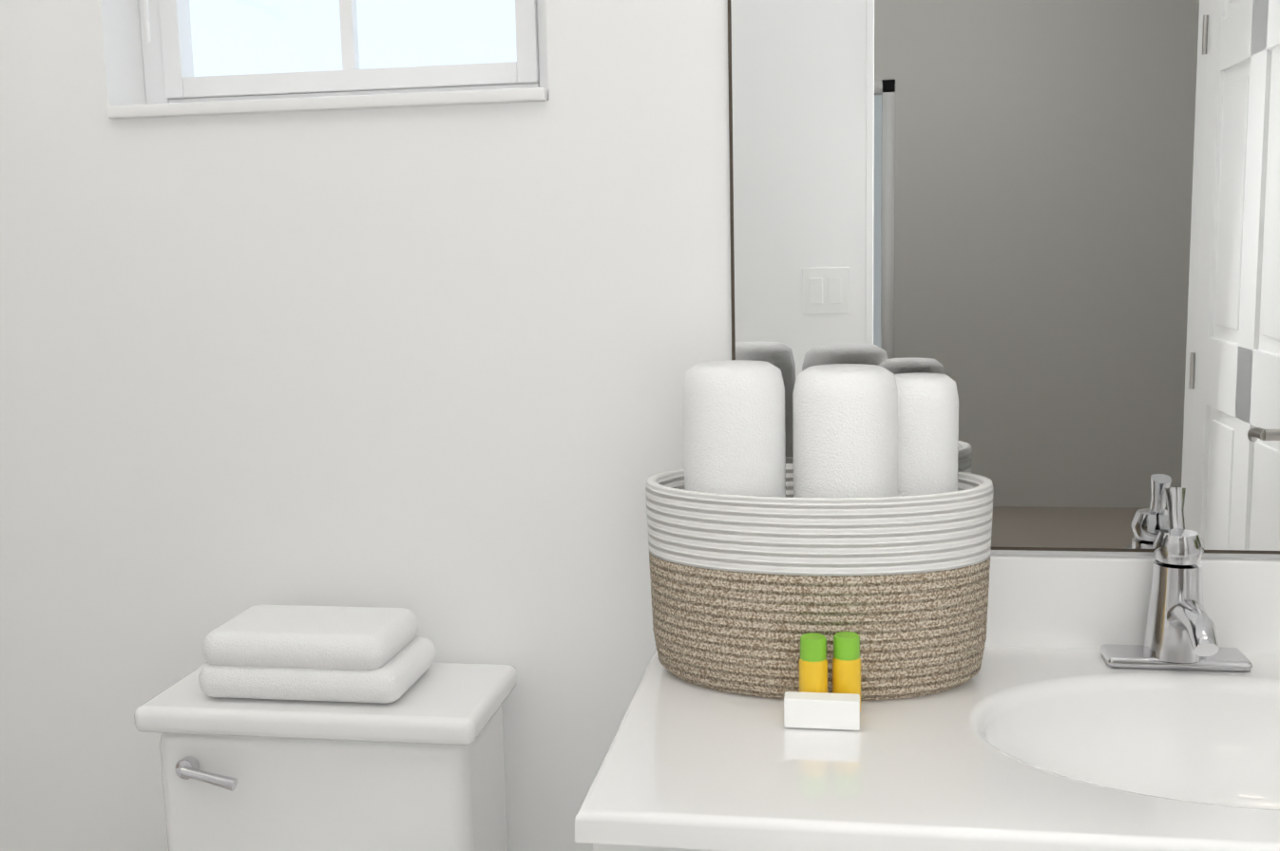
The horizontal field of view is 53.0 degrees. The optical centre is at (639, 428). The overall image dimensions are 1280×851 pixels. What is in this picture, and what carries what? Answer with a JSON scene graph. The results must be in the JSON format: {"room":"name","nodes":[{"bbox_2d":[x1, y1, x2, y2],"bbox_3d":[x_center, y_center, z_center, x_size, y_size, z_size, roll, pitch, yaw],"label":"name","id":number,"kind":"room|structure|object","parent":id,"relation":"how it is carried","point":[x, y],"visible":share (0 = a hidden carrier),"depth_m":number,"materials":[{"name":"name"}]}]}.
{"room":"bathroom","nodes":[
{"label":"bathroom","id":0,"kind":"room"},
{"bbox_2d":[0,0,1279,850],"bbox_3d":[0.101,-0.378,1.693,2.389,2.930,0.150,0,8,9],"label":"wall","id":1,"kind":"structure","parent":0,"point":[430,365],"depth_m":1.75,"materials":[{"name":"white paint"}]},
{"bbox_2d":[106,87,548,119],"bbox_3d":[-0.413,-0.435,1.734,0.608,0.017,0.107,0,8,9],"label":"window sill","id":2,"kind":"structure","parent":1,"relation":"attached to","point":[367,102],"depth_m":1.68,"materials":[{"name":"white paint"}]},
{"bbox_2d":[138,0,548,104],"bbox_3d":[-0.412,-0.923,1.738,0.612,0.980,0.060,0,8,9],"label":"window unit","id":3,"kind":"structure","parent":1,"relation":"in","point":[168,65],"depth_m":1.78,"materials":[{"name":"white plastic"}]},
{"bbox_2d":[142,0,151,43],"bbox_3d":[-0.427,-0.960,1.647,0.610,0.879,0.090,0,8,9],"label":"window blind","id":4,"kind":"object","parent":3,"relation":"attached to","point":[146,22],"visible":1,"depth_m":1.73,"materials":[{"name":"white"}]},
{"bbox_2d":[727,0,1279,554],"bbox_3d":[0.677,-0.427,1.510,1.148,1.173,0.007,0,8,9],"label":"mirror","id":5,"kind":"object","parent":1,"relation":"attached to","point":[1043,236],"visible":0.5,"depth_m":1.57,"materials":[{"name":"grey mirror"}]},
{"bbox_3d":[-0.489,1.251,1.093,3.660,0.100,1.972,0,8,9],"label":"floor","id":6,"kind":"structure","parent":0,"visible":0},
{"bbox_2d":[133,605,516,850],"bbox_3d":[-0.442,0.716,1.431,0.444,0.862,0.821,0,8,9],"label":"toilet","id":7,"kind":"object","parent":6,"relation":"on","point":[288,728],"visible":1,"depth_m":1.60,"materials":[{"name":"white ceramic"}]},
{"bbox_2d":[574,487,1279,850],"bbox_3d":[0.616,0.613,1.391,1.267,1.031,0.552,0,8,9],"label":"bathroom vanity","id":8,"kind":"object","parent":6,"relation":"on","point":[1113,704],"visible":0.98,"depth_m":1.43,"materials":[{"name":"white paint"}]},
{"bbox_2d":[799,632,827,692],"bbox_3d":[0.190,0.270,1.402,0.032,0.088,0.032,0,8,9],"label":"bottle","id":9,"kind":"object","parent":8,"relation":"on","point":[812,669],"visible":0.83,"depth_m":1.39,"materials":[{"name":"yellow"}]},
{"bbox_2d":[645,360,993,701],"bbox_3d":[0.209,0.107,1.524,0.408,0.375,0.237,0,8,9],"label":"basket","id":10,"kind":"object","parent":8,"relation":"on","point":[866,515],"visible":0.98,"depth_m":1.44,"materials":[{"name":"wicker"}]},
{"bbox_2d":[783,691,859,730],"bbox_3d":[0.195,0.302,1.373,0.080,0.032,0.025,0,8,9],"label":"soap box","id":11,"kind":"object","parent":8,"relation":"on","point":[827,711],"visible":0.98,"depth_m":1.36,"materials":[{"name":"white cardboard"}]},
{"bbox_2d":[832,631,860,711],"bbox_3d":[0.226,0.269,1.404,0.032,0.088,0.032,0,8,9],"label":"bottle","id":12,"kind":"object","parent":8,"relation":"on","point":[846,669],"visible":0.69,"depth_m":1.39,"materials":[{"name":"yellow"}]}
]}

